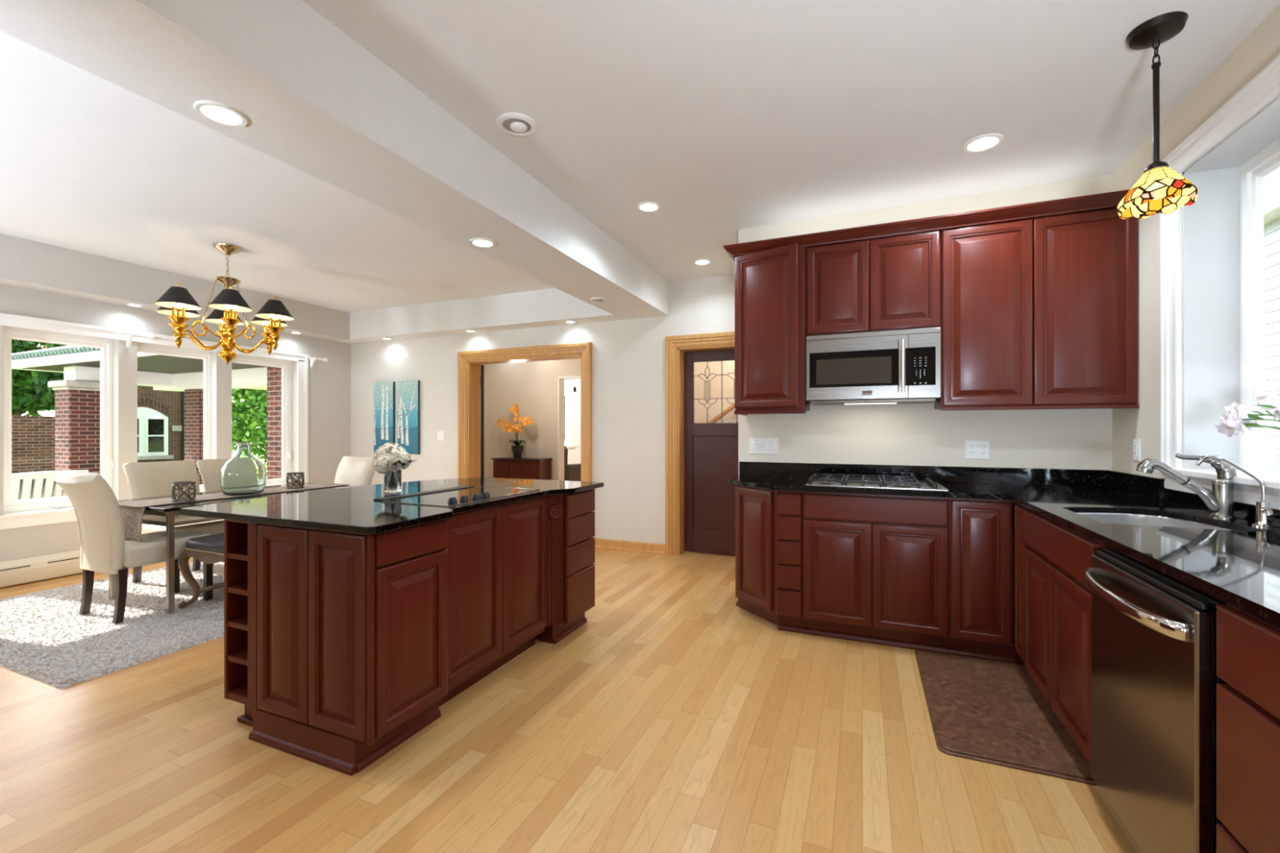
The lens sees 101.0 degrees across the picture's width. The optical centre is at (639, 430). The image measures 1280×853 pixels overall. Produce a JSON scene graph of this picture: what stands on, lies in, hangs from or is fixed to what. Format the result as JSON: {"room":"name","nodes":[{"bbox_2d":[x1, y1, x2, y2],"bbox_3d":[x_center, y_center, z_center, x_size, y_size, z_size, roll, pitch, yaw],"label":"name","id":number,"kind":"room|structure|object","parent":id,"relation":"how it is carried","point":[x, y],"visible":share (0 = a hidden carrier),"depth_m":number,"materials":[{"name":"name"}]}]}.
{"room":"kitchen","nodes":[
{"label":"kitchen","id":0,"kind":"room"},
{"bbox_2d":[0,284,581,561],"bbox_3d":[-3.995,-0.120,7.001,0.200,2.740,16.200,0,0,23],"label":"wall","id":1,"kind":"structure","parent":0,"point":[330,381],"depth_m":6.18,"materials":[{"name":"paint"}]},
{"bbox_2d":[0,506,77,529],"bbox_3d":[-4.805,0.733,4.917,0.165,0.114,3.490,0,0,23],"label":"trim","id":2,"kind":"structure","parent":1,"relation":"attached to","point":[45,517],"depth_m":4.36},
{"bbox_2d":[0,549,82,587],"bbox_3d":[-4.701,1.143,4.982,0.064,0.195,4.330,0,0,23],"label":"baseboard heater","id":3,"kind":"object","parent":1,"relation":"attached to","point":[17,571],"visible":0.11,"depth_m":4.34,"materials":[{"name":"metal"}]},
{"bbox_2d":[4,325,114,513],"bbox_3d":[-5.029,-0.086,4.572,0.080,1.528,0.750,0,0,23],"label":"window","id":4,"kind":"structure","parent":1,"relation":"in","point":[106,463],"depth_m":4.52,"materials":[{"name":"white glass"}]},
{"bbox_2d":[0,325,231,515],"bbox_3d":[-4.839,-0.080,4.942,0.164,1.540,1.750,0,0,23],"label":"trim","id":5,"kind":"structure","parent":1,"relation":"attached to","point":[124,359],"depth_m":4.91,"materials":[{"name":"paint"}]},
{"bbox_2d":[122,332,155,347],"bbox_3d":[-4.675,-0.835,4.919,0.090,0.145,0.235,0,0,23],"label":"curtain rod bracket","id":6,"kind":"object","parent":1,"relation":"attached to","point":[130,336],"visible":1,"depth_m":4.87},
{"bbox_2d":[0,312,308,482],"bbox_3d":[-4.753,-0.117,4.898,0.036,1.615,3.455,0,0,23],"label":"trim","id":7,"kind":"structure","parent":1,"relation":"attached to","point":[6,319],"depth_m":5.39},
{"bbox_2d":[137,342,210,492],"bbox_3d":[-4.712,-0.086,5.325,0.080,1.528,0.755,0,0,23],"label":"window","id":8,"kind":"structure","parent":1,"relation":"in","point":[144,348],"depth_m":5.59,"materials":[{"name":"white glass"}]},
{"bbox_2d":[0,233,349,341],"bbox_3d":[-5.371,-1.320,3.104,0.290,0.340,7.950,0,0,23],"label":"beam","id":9,"kind":"structure","parent":1,"relation":"in","point":[24,264],"depth_m":4.64,"materials":[{"name":"paint"}]},
{"bbox_2d":[231,354,291,486],"bbox_3d":[-4.393,-0.086,6.081,0.080,1.528,0.745,0,0,23],"label":"window","id":10,"kind":"structure","parent":1,"relation":"in","point":[286,365],"depth_m":6.35,"materials":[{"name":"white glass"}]},
{"bbox_2d":[564,391,571,444],"bbox_3d":[-1.895,-0.275,11.905,0.080,1.250,1.230,0,0,23],"label":"window","id":11,"kind":"structure","parent":1,"relation":"in","point":[568,394],"depth_m":12.37,"materials":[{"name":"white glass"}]},
{"bbox_2d":[564,385,577,447],"bbox_3d":[-1.801,-0.310,11.871,0.060,1.420,1.520,0,0,23],"label":"trim","id":12,"kind":"structure","parent":1,"relation":"attached to","point":[570,388],"depth_m":12.44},
{"bbox_2d":[336,288,623,343],"bbox_3d":[-2.065,-1.320,6.160,4.010,0.340,0.250,0,0,23],"label":"beam","id":13,"kind":"structure","parent":0,"point":[550,307],"depth_m":5.95,"materials":[{"name":"paint"}]},
{"bbox_2d":[480,358,581,480],"bbox_3d":[-1.239,-0.060,8.520,4.100,2.620,0.140,0,0,23],"label":"wall","id":14,"kind":"structure","parent":0,"point":[533,386],"depth_m":8.71,"materials":[{"name":"paint"}]},
{"bbox_2d":[558,376,581,480],"bbox_3d":[-0.685,0.200,8.289,1.301,2.101,0.156,0,0,23],"label":"trim","id":15,"kind":"structure","parent":14,"relation":"attached to","point":[561,380],"depth_m":8.52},
{"bbox_2d":[351,274,734,544],"bbox_3d":[-1.337,-0.120,6.098,5.800,2.740,0.200,0,0,23],"label":"wall","id":16,"kind":"structure","parent":0,"point":[628,355],"depth_m":5.56,"materials":[{"name":"paint"}]},
{"bbox_2d":[373,382,395,453],"bbox_3d":[-3.289,-0.159,6.790,0.335,0.914,0.038,0,0,23],"label":"painting","id":17,"kind":"object","parent":16,"relation":"attached to","point":[384,392],"visible":0.99,"depth_m":6.77,"materials":[{"name":"fabric"}]},
{"bbox_2d":[397,380,420,454],"bbox_3d":[-2.905,-0.158,6.628,0.338,0.919,0.038,0,0,23],"label":"painting","id":18,"kind":"object","parent":16,"relation":"attached to","point":[408,392],"visible":0.99,"depth_m":6.60,"materials":[{"name":"fabric"}]},
{"bbox_2d":[480,364,484,477],"bbox_3d":[-2.051,0.219,6.861,0.070,2.038,0.804,0,0,-15],"label":"hall door","id":19,"kind":"structure","parent":16,"relation":"in","point":[482,378],"depth_m":6.50,"materials":[{"name":"brown wood"}]},
{"bbox_2d":[457,342,591,481],"bbox_3d":[-1.307,0.158,6.059,1.785,2.185,0.248,0,0,23],"label":"trim","id":20,"kind":"structure","parent":16,"relation":"attached to","point":[469,362],"depth_m":6.22,"materials":[{"name":"brown wood"}]},
{"bbox_2d":[595,537,665,555],"bbox_3d":[-0.128,1.200,5.465,0.850,0.100,0.028,0,0,23],"label":"baseboard","id":21,"kind":"structure","parent":16,"relation":"attached to","point":[615,544],"depth_m":5.45,"materials":[{"name":"brown wood"}]},
{"bbox_2d":[665,331,734,555],"bbox_3d":[0.782,0.158,5.179,1.050,2.185,0.248,0,0,23],"label":"trim","id":22,"kind":"structure","parent":16,"relation":"attached to","point":[676,346],"depth_m":5.26,"materials":[{"name":"brown wood"}]},
{"bbox_2d":[684,348,737,555],"bbox_3d":[0.805,0.220,5.232,0.782,2.042,0.112,0,0,23],"label":"door","id":23,"kind":"structure","parent":16,"relation":"in","point":[710,449],"depth_m":5.31,"materials":[{"name":"brown wood"}]},
{"bbox_2d":[0,547,1142,852],"bbox_3d":[-1.908,1.310,1.781,8.100,0.120,8.600,0,0,23],"label":"floor","id":24,"kind":"structure","parent":0,"point":[678,717],"depth_m":1.99,"materials":[{"name":"brown wood"}]},
{"bbox_2d":[0,561,224,688],"bbox_3d":[-3.234,1.234,4.352,2.232,0.031,3.002,0,0,23],"label":"shag rug","id":25,"kind":"object","parent":24,"relation":"on","point":[44,637],"visible":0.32,"depth_m":3.26,"materials":[{"name":"grey carpet"}]},
{"bbox_2d":[53,471,213,623],"bbox_3d":[-3.426,0.741,3.586,0.490,0.956,0.692,0,0,23],"label":"dining chair","id":26,"kind":"object","parent":25,"relation":"on","point":[104,548],"visible":0.91,"depth_m":3.37,"materials":[{"name":"beige fabric"}]},
{"bbox_2d":[122,459,224,582],"bbox_3d":[-3.785,0.741,4.346,0.692,0.956,0.490,0,0,23],"label":"dining chair","id":27,"kind":"object","parent":25,"relation":"on","point":[144,479],"visible":0.41,"depth_m":4.33,"materials":[{"name":"beige fabric"}]},
{"bbox_2d":[177,533,224,608],"bbox_3d":[-2.797,0.984,3.740,0.580,0.479,0.538,0,0,23],"label":"stool","id":28,"kind":"object","parent":25,"relation":"on","point":[208,549],"visible":0.31,"depth_m":3.60,"materials":[{"name":"leather"}]},
{"bbox_2d":[196,458,230,492],"bbox_3d":[-3.587,0.741,4.816,0.692,0.956,0.490,0,0,23],"label":"dining chair","id":29,"kind":"object","parent":25,"relation":"on","point":[209,469],"visible":0.12,"depth_m":4.73,"materials":[{"name":"beige fabric"}]},
{"bbox_2d":[108,482,359,613],"bbox_3d":[-3.195,0.867,4.314,0.840,0.704,1.530,0,0,23],"label":"dining table","id":30,"kind":"object","parent":25,"relation":"on","point":[169,511],"visible":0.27,"depth_m":3.58,"materials":[{"name":"brown wood"}]},
{"bbox_2d":[118,483,348,542],"bbox_3d":[-3.183,0.637,4.278,0.390,0.259,1.558,0,0,23],"label":"table runner","id":31,"kind":"object","parent":30,"relation":"on","point":[131,512],"visible":0.61,"depth_m":3.64,"materials":[{"name":"fabric"}]},
{"bbox_2d":[171,480,196,502],"bbox_3d":[-3.264,0.441,3.779,0.134,0.136,0.134,0,0,23],"label":"candle holder","id":32,"kind":"object","parent":31,"relation":"on","point":[183,495],"visible":1,"depth_m":3.75,"materials":[{"name":"metal"}]},
{"bbox_2d":[177,488,191,500],"bbox_3d":[-3.264,0.465,3.779,0.072,0.075,0.072,0,0,23],"label":"candle","id":33,"kind":"object","parent":32,"relation":"on","point":[181,495],"depth_m":3.74,"materials":[{"name":"wax"}]},
{"bbox_2d":[219,441,266,495],"bbox_3d":[-3.149,0.300,4.192,0.296,0.412,0.296,0,0,23],"label":"glass demijohn","id":34,"kind":"object","parent":31,"relation":"on","point":[242,474],"visible":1,"depth_m":4.10,"materials":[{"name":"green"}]},
{"bbox_2d":[286,471,304,488],"bbox_3d":[-3.011,0.441,4.611,0.134,0.136,0.134,0,0,23],"label":"candle holder","id":35,"kind":"object","parent":31,"relation":"on","point":[295,483],"visible":1,"depth_m":4.58,"materials":[{"name":"metal"}]},
{"bbox_2d":[333,456,375,485],"bbox_3d":[-2.884,0.741,4.976,0.490,0.956,0.692,0,0,23],"label":"dining chair","id":36,"kind":"object","parent":25,"relation":"on","point":[351,470],"visible":0.29,"depth_m":5.16,"materials":[{"name":"beige fabric"}]},
{"bbox_2d":[224,520,262,727],"bbox_3d":[-1.542,0.808,2.418,0.254,0.884,0.548,0,0,23],"label":"wine rack cabinet","id":37,"kind":"object","parent":24,"relation":"on","point":[241,538],"visible":0.27,"depth_m":2.23,"materials":[{"name":"brown wood"}]},
{"bbox_2d":[227,549,247,560],"bbox_3d":[-1.570,0.530,2.431,0.152,0.022,0.509,0,0,23],"label":"shelf","id":38,"kind":"object","parent":37,"relation":"attached to","point":[233,554],"depth_m":2.22,"materials":[{"name":"brown wood"}]},
{"bbox_2d":[227,582,247,595],"bbox_3d":[-1.570,0.674,2.431,0.152,0.022,0.509,0,0,23],"label":"shelf","id":39,"kind":"object","parent":37,"relation":"attached to","point":[233,588],"depth_m":2.22,"materials":[{"name":"brown wood"}]},
{"bbox_2d":[227,615,247,631],"bbox_3d":[-1.570,0.817,2.431,0.152,0.022,0.509,0,0,23],"label":"shelf","id":40,"kind":"object","parent":37,"relation":"attached to","point":[240,622],"depth_m":2.22,"materials":[{"name":"brown wood"}]},
{"bbox_2d":[227,648,247,666],"bbox_3d":[-1.570,0.961,2.431,0.152,0.022,0.509,0,0,23],"label":"shelf","id":41,"kind":"object","parent":37,"relation":"attached to","point":[237,655],"depth_m":2.22,"materials":[{"name":"brown wood"}]},
{"bbox_2d":[248,519,447,776],"bbox_3d":[-1.183,0.808,2.197,0.683,0.884,0.440,0,0,23],"label":"base cabinet","id":42,"kind":"object","parent":24,"relation":"on","point":[353,628],"visible":0.81,"depth_m":1.99,"materials":[{"name":"brown wood"}]},
{"bbox_2d":[438,495,546,707],"bbox_3d":[-0.948,0.808,2.760,0.579,0.884,0.850,0,0,23],"label":"base cabinet","id":43,"kind":"object","parent":24,"relation":"on","point":[497,555],"visible":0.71,"depth_m":2.59,"materials":[{"name":"brown wood"}]},
{"bbox_2d":[534,488,595,644],"bbox_3d":[-0.667,0.808,3.321,0.664,0.884,0.468,0,0,23],"label":"base cabinet","id":44,"kind":"object","parent":24,"relation":"on","point":[571,519],"visible":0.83,"depth_m":3.11,"materials":[{"name":"brown wood"}]},
{"bbox_2d":[179,477,604,534],"bbox_3d":[-1.146,0.350,2.843,1.260,0.028,1.720,0,0,23],"label":"countertop","id":45,"kind":"structure","parent":44,"relation":"on","point":[353,509],"depth_m":2.30,"materials":[{"name":"stone"}]},
{"bbox_2d":[373,442,416,493],"bbox_3d":[-1.333,0.202,2.843,0.266,0.268,0.186,0,0,23],"label":"hydrangea vase","id":46,"kind":"object","parent":45,"relation":"on","point":[389,464],"visible":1,"depth_m":2.82,"materials":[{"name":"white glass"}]},
{"bbox_2d":[373,485,539,506],"bbox_3d":[-0.924,0.323,2.723,0.492,0.026,0.708,0,0,23],"label":"cooktop","id":47,"kind":"object","parent":45,"relation":"in","point":[453,496],"visible":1,"depth_m":2.63,"materials":[{"name":"black glass"}]},
{"bbox_2d":[373,485,474,501],"bbox_3d":[-1.121,0.332,2.800,0.070,0.008,0.630,0,0,23],"label":"vent grille","id":48,"kind":"object","parent":47,"relation":"attached to","point":[400,496],"depth_m":2.73,"materials":[{"name":"black metal"}]},
{"bbox_2d":[735,484,778,625],"bbox_3d":[0.796,0.808,3.580,0.348,0.884,0.544,0,0,23],"label":"base cabinet","id":49,"kind":"object","parent":24,"relation":"on","point":[756,508],"visible":0.61,"depth_m":3.41,"materials":[{"name":"brown wood"}]},
{"bbox_2d":[777,489,803,633],"bbox_3d":[1.016,0.808,3.472,0.148,0.884,0.571,0,0,23],"label":"base cabinet","id":50,"kind":"object","parent":24,"relation":"on","point":[789,503],"visible":0.75,"depth_m":3.21,"materials":[{"name":"brown wood"}]},
{"bbox_2d":[802,491,948,653],"bbox_3d":[1.442,0.808,3.293,0.773,0.884,0.571,0,0,23],"label":"base cabinet","id":51,"kind":"object","parent":24,"relation":"on","point":[875,567],"visible":0.86,"depth_m":3.03,"materials":[{"name":"brown wood"}]},
{"bbox_2d":[946,497,1023,665],"bbox_3d":[1.967,0.808,3.072,0.361,0.884,0.571,0,0,23],"label":"base cabinet","id":52,"kind":"object","parent":24,"relation":"on","point":[980,531],"visible":0.7,"depth_m":2.83,"materials":[{"name":"brown wood"}]},
{"bbox_2d":[915,649,1097,785],"bbox_3d":[1.594,1.243,2.418,0.520,0.014,1.035,0,0,23],"label":"floor mat","id":53,"kind":"object","parent":24,"relation":"on","point":[993,712],"visible":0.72,"depth_m":2.26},
{"bbox_2d":[1013,502,1108,766],"bbox_3d":[2.007,0.808,2.167,0.584,0.884,1.107,0,0,23],"label":"base cabinet","id":54,"kind":"object","parent":24,"relation":"on","point":[1052,597],"visible":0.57,"depth_m":2.13,"materials":[{"name":"brown wood"}]},
{"bbox_2d":[1084,547,1226,852],"bbox_3d":[1.630,0.819,1.373,0.662,0.862,0.613,0,0,23],"label":"dishwasher","id":55,"kind":"object","parent":24,"relation":"on","point":[1154,679],"visible":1,"depth_m":1.36,"materials":[{"name":"silver metal"}]},
{"bbox_2d":[1216,604,1279,852],"bbox_3d":[1.359,0.808,0.631,0.586,0.884,0.918,0,0,23],"label":"base cabinet","id":56,"kind":"object","parent":24,"relation":"on","point":[1248,646],"visible":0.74,"depth_m":1.07,"materials":[{"name":"brown wood"}]},
{"bbox_2d":[728,461,1279,628],"bbox_3d":[1.105,0.298,1.986,2.184,0.131,3.279,0,0,23],"label":"countertop","id":57,"kind":"structure","parent":56,"relation":"on","point":[1240,567],"depth_m":2.25,"materials":[{"name":"stone"}]},
{"bbox_2d":[805,473,948,491],"bbox_3d":[1.431,0.314,3.246,0.747,0.043,0.505,0,0,23],"label":"gas cooktop","id":58,"kind":"object","parent":57,"relation":"in","point":[898,482],"visible":1,"depth_m":3.13,"materials":[{"name":"silver metal"}]},
{"bbox_2d":[1075,512,1235,530],"bbox_3d":[1.971,0.449,2.052,0.453,0.177,0.525,0,0,23],"label":"sink","id":59,"kind":"object","parent":57,"relation":"in","point":[1113,518],"visible":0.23,"depth_m":2.25,"materials":[{"name":"metal"}]},
{"bbox_2d":[1135,453,1236,519],"bbox_3d":[2.134,0.214,2.066,0.289,0.244,0.077,0,0,23],"label":"kitchen faucet","id":60,"kind":"object","parent":57,"relation":"on","point":[1220,501],"visible":0.97,"depth_m":2.02,"materials":[{"name":"silver metal"}]},
{"bbox_2d":[1195,455,1274,528],"bbox_3d":[2.133,0.214,1.879,0.093,0.244,0.199,0,0,-18],"label":"tap","id":61,"kind":"object","parent":57,"relation":"on","point":[1264,512],"visible":1,"depth_m":1.83,"materials":[{"name":"silver metal"}]},
{"bbox_2d":[0,0,1279,312],"bbox_3d":[-1.928,-1.540,1.735,8.100,0.100,8.500,0,0,23],"label":"ceiling","id":62,"kind":"structure","parent":0,"point":[728,117],"depth_m":2.56,"materials":[{"name":"paint"}]},
{"bbox_2d":[154,242,293,364],"bbox_3d":[-3.345,-1.008,4.281,0.886,0.965,0.954,0,0,23],"label":"chandelier","id":63,"kind":"object","parent":62,"relation":"hanging from","point":[177,302],"visible":1,"depth_m":4.21,"materials":[{"name":"gold metal"}]},
{"bbox_2d":[0,0,669,319],"bbox_3d":[-1.530,-1.320,1.622,0.500,0.340,8.200,0,0,23],"label":"ceiling beam","id":64,"kind":"structure","parent":62,"relation":"attached to","point":[313,100],"depth_m":2.05,"materials":[{"name":"paint"}]},
{"bbox_2d":[193,100,248,127],"bbox_3d":[-1.520,-1.146,1.918,0.156,0.008,0.156,0,0,23],"label":"recessed light","id":65,"kind":"object","parent":64,"relation":"attached to","point":[218,113],"visible":1,"depth_m":1.91,"materials":[{"name":"white plastic"}]},
{"bbox_2d":[200,105,241,124],"bbox_3d":[-1.520,-1.148,1.918,0.117,0.002,0.117,0,0,23],"label":"diffuser","id":66,"kind":"object","parent":65,"relation":"attached to","point":[220,114],"depth_m":1.92,"materials":[{"name":"white plastic"}]},
{"bbox_2d":[469,237,495,248],"bbox_3d":[-0.965,-1.146,3.235,0.156,0.008,0.156,0,0,23],"label":"recessed light","id":67,"kind":"object","parent":64,"relation":"attached to","point":[477,242],"visible":1,"depth_m":3.23,"materials":[{"name":"white plastic"}]},
{"bbox_2d":[495,112,537,137],"bbox_3d":[-0.601,-1.476,2.575,0.200,0.029,0.200,0,0,23],"label":"recessed light","id":68,"kind":"object","parent":62,"relation":"in","point":[513,124],"visible":1,"depth_m":2.56,"materials":[{"name":"white plastic"}]},
{"bbox_2d":[636,201,660,212],"bbox_3d":[0.059,-1.486,3.517,0.156,0.008,0.156,0,0,23],"label":"recessed light","id":69,"kind":"object","parent":62,"relation":"in","point":[646,206],"visible":1,"depth_m":3.52,"materials":[{"name":"white plastic"}]},
{"bbox_2d":[962,133,1004,152],"bbox_3d":[1.779,-1.486,2.738,0.180,0.008,0.180,0,0,23],"label":"recessed light","id":70,"kind":"object","parent":62,"relation":"in","point":[982,143],"visible":1,"depth_m":2.73,"materials":[{"name":"white plastic"}]},
{"bbox_2d":[967,137,998,150],"bbox_3d":[1.779,-1.488,2.738,0.135,0.002,0.135,0,0,23],"label":"diffuser","id":71,"kind":"object","parent":70,"relation":"attached to","point":[976,143],"depth_m":2.74,"materials":[{"name":"white plastic"}]},
{"bbox_2d":[1116,11,1198,218],"bbox_3d":[1.916,-1.155,1.960,0.216,0.670,0.216,0,0,2],"label":"pendant lamp","id":72,"kind":"object","parent":62,"relation":"hanging from","point":[1160,188],"visible":1,"depth_m":1.95,"materials":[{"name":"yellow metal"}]},
{"bbox_2d":[693,360,737,422],"bbox_3d":[1.696,-0.060,6.187,2.880,2.620,0.120,0,0,23],"label":"window","id":73,"kind":"structure","parent":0,"point":[700,411],"depth_m":6.46,"materials":[{"name":"glass"}]},
{"bbox_2d":[737,174,1111,630],"bbox_3d":[2.108,-0.120,4.049,2.440,2.740,1.300,0,0,23],"label":"wall","id":74,"kind":"structure","parent":0,"point":[888,434],"depth_m":3.43,"materials":[{"name":"paint"}]},
{"bbox_2d":[749,438,777,454],"bbox_3d":[0.901,0.119,3.846,0.200,0.112,0.010,0,0,23],"label":"light switch","id":75,"kind":"object","parent":74,"relation":"attached to","point":[757,446],"visible":1,"depth_m":3.84,"materials":[{"name":"white plastic"}]},
{"bbox_2d":[733,242,809,415],"bbox_3d":[0.898,-0.650,3.611,0.469,1.084,0.448,0,0,23],"label":"upper cabinet","id":76,"kind":"object","parent":74,"relation":"attached to","point":[770,284],"visible":0.88,"depth_m":3.44,"materials":[{"name":"brown wood"}]},
{"bbox_2d":[805,230,940,336],"bbox_3d":[1.491,-0.901,3.425,0.768,0.581,0.332,0,0,23],"label":"upper cabinet","id":77,"kind":"object","parent":74,"relation":"attached to","point":[887,283],"visible":0.8,"depth_m":3.27,"materials":[{"name":"brown wood"}]},
{"bbox_2d":[805,327,940,405],"bbox_3d":[1.483,-0.388,3.402,0.762,0.441,0.376,0,0,23],"label":"microwave","id":78,"kind":"object","parent":77,"relation":"attached to","point":[897,366],"visible":1,"depth_m":3.26,"materials":[{"name":"silver metal"}]},
{"bbox_2d":[964,440,989,459],"bbox_3d":[2.128,0.125,3.329,0.132,0.118,0.010,0,0,23],"label":"power outlet","id":79,"kind":"object","parent":74,"relation":"attached to","point":[975,450],"visible":1,"depth_m":3.33,"materials":[{"name":"white plastic"}]},
{"bbox_2d":[934,207,1138,410],"bbox_3d":[2.265,-0.654,3.098,0.908,1.076,0.332,0,0,23],"label":"upper cabinet","id":80,"kind":"object","parent":74,"relation":"attached to","point":[1039,313],"visible":0.88,"depth_m":2.94,"materials":[{"name":"brown wood"}]},
{"bbox_2d":[723,189,1129,262],"bbox_3d":[1.656,-1.217,3.321,2.206,0.062,0.391,0,0,23],"label":"crown molding","id":81,"kind":"structure","parent":80,"relation":"attached to","point":[1111,199],"depth_m":3.09,"materials":[{"name":"brown wood"}]},
{"bbox_2d":[1111,2,1279,478],"bbox_3d":[1.486,-0.120,-0.246,0.250,2.740,7.100,0,0,23],"label":"wall","id":82,"kind":"structure","parent":0,"point":[1261,46],"depth_m":2.63,"materials":[{"name":"paint"}]},
{"bbox_2d":[739,461,1279,527],"bbox_3d":[1.108,0.284,1.985,2.177,0.103,3.279,0,0,23],"label":"backsplash","id":83,"kind":"structure","parent":82,"relation":"attached to","point":[1149,486],"depth_m":3.24,"materials":[{"name":"stone"}]},
{"bbox_2d":[1133,439,1140,462],"bbox_3d":[2.625,0.106,2.792,0.010,0.118,0.075,0,0,23],"label":"power outlet","id":84,"kind":"object","parent":82,"relation":"attached to","point":[1136,442],"visible":1,"depth_m":2.78,"materials":[{"name":"white plastic"}]},
{"bbox_2d":[1155,467,1279,510],"bbox_3d":[2.167,0.226,1.434,0.300,0.099,2.225,0,0,23],"label":"trim","id":85,"kind":"structure","parent":82,"relation":"attached to","point":[1246,490],"depth_m":1.99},
{"bbox_2d":[1214,389,1279,439],"bbox_3d":[2.262,-0.011,1.850,0.224,0.373,0.311,0,0,-14],"label":"flowers","id":86,"kind":"object","parent":85,"relation":"on","point":[1237,418],"visible":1,"depth_m":1.92,"materials":[{"name":"white plant"}]},
{"bbox_2d":[1160,54,1279,476],"bbox_3d":[2.058,-0.530,1.477,0.034,1.500,2.240,0,0,23],"label":"trim","id":87,"kind":"structure","parent":82,"relation":"attached to","point":[1261,90],"depth_m":2.41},
{"bbox_2d":[1182,94,1279,470],"bbox_3d":[2.185,-0.495,1.423,0.239,1.350,2.020,0,0,23],"label":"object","id":88,"kind":"structure","parent":82,"relation":"attached to","point":[1210,225],"depth_m":2.35,"materials":[{"name":"paint"}]},
{"bbox_2d":[1239,137,1279,474],"bbox_3d":[2.457,-0.491,1.839,0.050,1.334,1.018,0,0,23],"label":"window","id":89,"kind":"structure","parent":82,"relation":"in","point":[1253,457],"depth_m":2.26,"materials":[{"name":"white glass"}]},
{"bbox_3d":[1.315,1.310,9.429,8.100,0.120,8.000,0,0,23],"label":"floor","id":90,"kind":"structure","parent":0,"visible":0},
{"bbox_2d":[490,457,552,479],"bbox_3d":[-1.907,0.852,8.505,0.930,0.797,0.365,0,0,23],"label":"sideboard","id":91,"kind":"object","parent":90,"relation":"on","point":[540,468],"visible":0.71,"depth_m":8.35,"materials":[{"name":"brown wood"}]},
{"bbox_2d":[495,403,533,457],"bbox_3d":[-1.992,0.011,8.551,0.768,0.883,0.335,0,0,23],"label":"potted orchid","id":92,"kind":"object","parent":91,"relation":"on","point":[517,450],"visible":1,"depth_m":8.46,"materials":[{"name":"orange plant"}]},
{"bbox_2d":[564,445,581,481],"bbox_3d":[-1.426,0.770,10.076,0.820,0.961,0.680,0,0,43],"label":"chair","id":93,"kind":"object","parent":90,"relation":"on","point":[571,472],"visible":0.2,"depth_m":9.66,"materials":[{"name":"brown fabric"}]},
{"label":"outside","id":94,"kind":"structure","parent":0,"visible":0},
{"bbox_2d":[11,415,54,495],"bbox_3d":[-15.822,0.625,11.768,0.300,1.950,6.400,0,0,23],"label":"wall","id":95,"kind":"structure","parent":94,"point":[33,437],"depth_m":13.11,"materials":[{"name":"brown brick"}]},
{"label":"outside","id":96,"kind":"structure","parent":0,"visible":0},
{"bbox_2d":[11,345,266,391],"bbox_3d":[-6.846,-0.759,10.299,7.603,4.717,5.336,0,0,23],"label":"porch roof","id":97,"kind":"structure","parent":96,"point":[162,372],"depth_m":9.28,"materials":[{"name":"white paint"}]},
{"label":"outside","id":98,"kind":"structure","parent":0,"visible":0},
{"bbox_2d":[17,445,265,499],"bbox_3d":[-5.332,1.775,13.098,100.000,0.250,100.000,0,0,23],"label":"lawn","id":99,"kind":"structure","parent":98,"point":[233,453],"depth_m":31.71,"materials":[{"name":"green plant"}]},
{"bbox_2d":[11,338,66,416],"bbox_3d":[-19.760,-1.178,17.142,5.321,5.677,5.210,0,0,-41],"label":"tree","id":100,"kind":"object","parent":99,"relation":"on","point":[31,393],"visible":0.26,"depth_m":16.09,"materials":[{"name":"green plant"}]},
{"bbox_2d":[137,385,184,462],"bbox_3d":[-21.529,-1.825,23.397,2.150,6.850,4.000,0,0,23],"label":"brick building","id":101,"kind":"structure","parent":99,"relation":"on","point":[160,413],"depth_m":22.79,"materials":[{"name":"brown brick"}]},
{"bbox_2d":[231,388,266,470],"bbox_3d":[-14.957,-1.351,22.055,4.942,6.022,5.651,0,0,-28],"label":"tree","id":102,"kind":"object","parent":99,"relation":"on","point":[249,406],"visible":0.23,"depth_m":20.13,"materials":[{"name":"green plant"}]},
{"bbox_2d":[1263,189,1279,449],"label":"window","id":103,"kind":"structure","parent":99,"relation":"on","point":[1271,202],"depth_m":9.79,"materials":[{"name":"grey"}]},
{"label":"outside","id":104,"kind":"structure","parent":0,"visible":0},
{"bbox_3d":[-8.050,1.650,6.648,7.000,0.100,18.000,0,0,23],"label":"terrace","id":105,"kind":"object","parent":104,"visible":0},
{"bbox_2d":[11,470,88,500],"bbox_3d":[-7.070,1.034,6.128,0.771,1.140,0.760,0,0,21],"label":"patio chair","id":106,"kind":"object","parent":105,"relation":"on","point":[38,477],"visible":0.23,"depth_m":5.94,"materials":[{"name":"wood"}]},
{"bbox_2d":[48,379,99,496],"bbox_3d":[-9.808,0.375,9.429,0.640,2.450,0.880,0,0,23],"label":"brick pier","id":107,"kind":"structure","parent":105,"relation":"on","point":[77,402],"depth_m":9.13,"materials":[{"name":"brick"}]},
{"bbox_2d":[19,466,198,499],"bbox_3d":[-8.002,1.110,7.279,0.040,0.980,4.000,0,0,23],"label":"iron railing","id":108,"kind":"object","parent":105,"relation":"on","point":[33,480],"visible":0.02,"depth_m":7.04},
{"bbox_2d":[184,388,233,484],"bbox_3d":[-8.807,0.295,10.776,0.640,2.610,0.720,0,0,23],"label":"brick pier","id":109,"kind":"structure","parent":105,"relation":"on","point":[193,398],"depth_m":10.48,"materials":[{"name":"brick"}]},
{"bbox_2d":[266,366,281,479],"bbox_3d":[-5.113,0.175,7.824,0.540,2.850,0.690,0,0,23],"label":"brick pier","id":110,"kind":"structure","parent":105,"relation":"on","point":[273,374],"depth_m":7.59,"materials":[{"name":"brick"}]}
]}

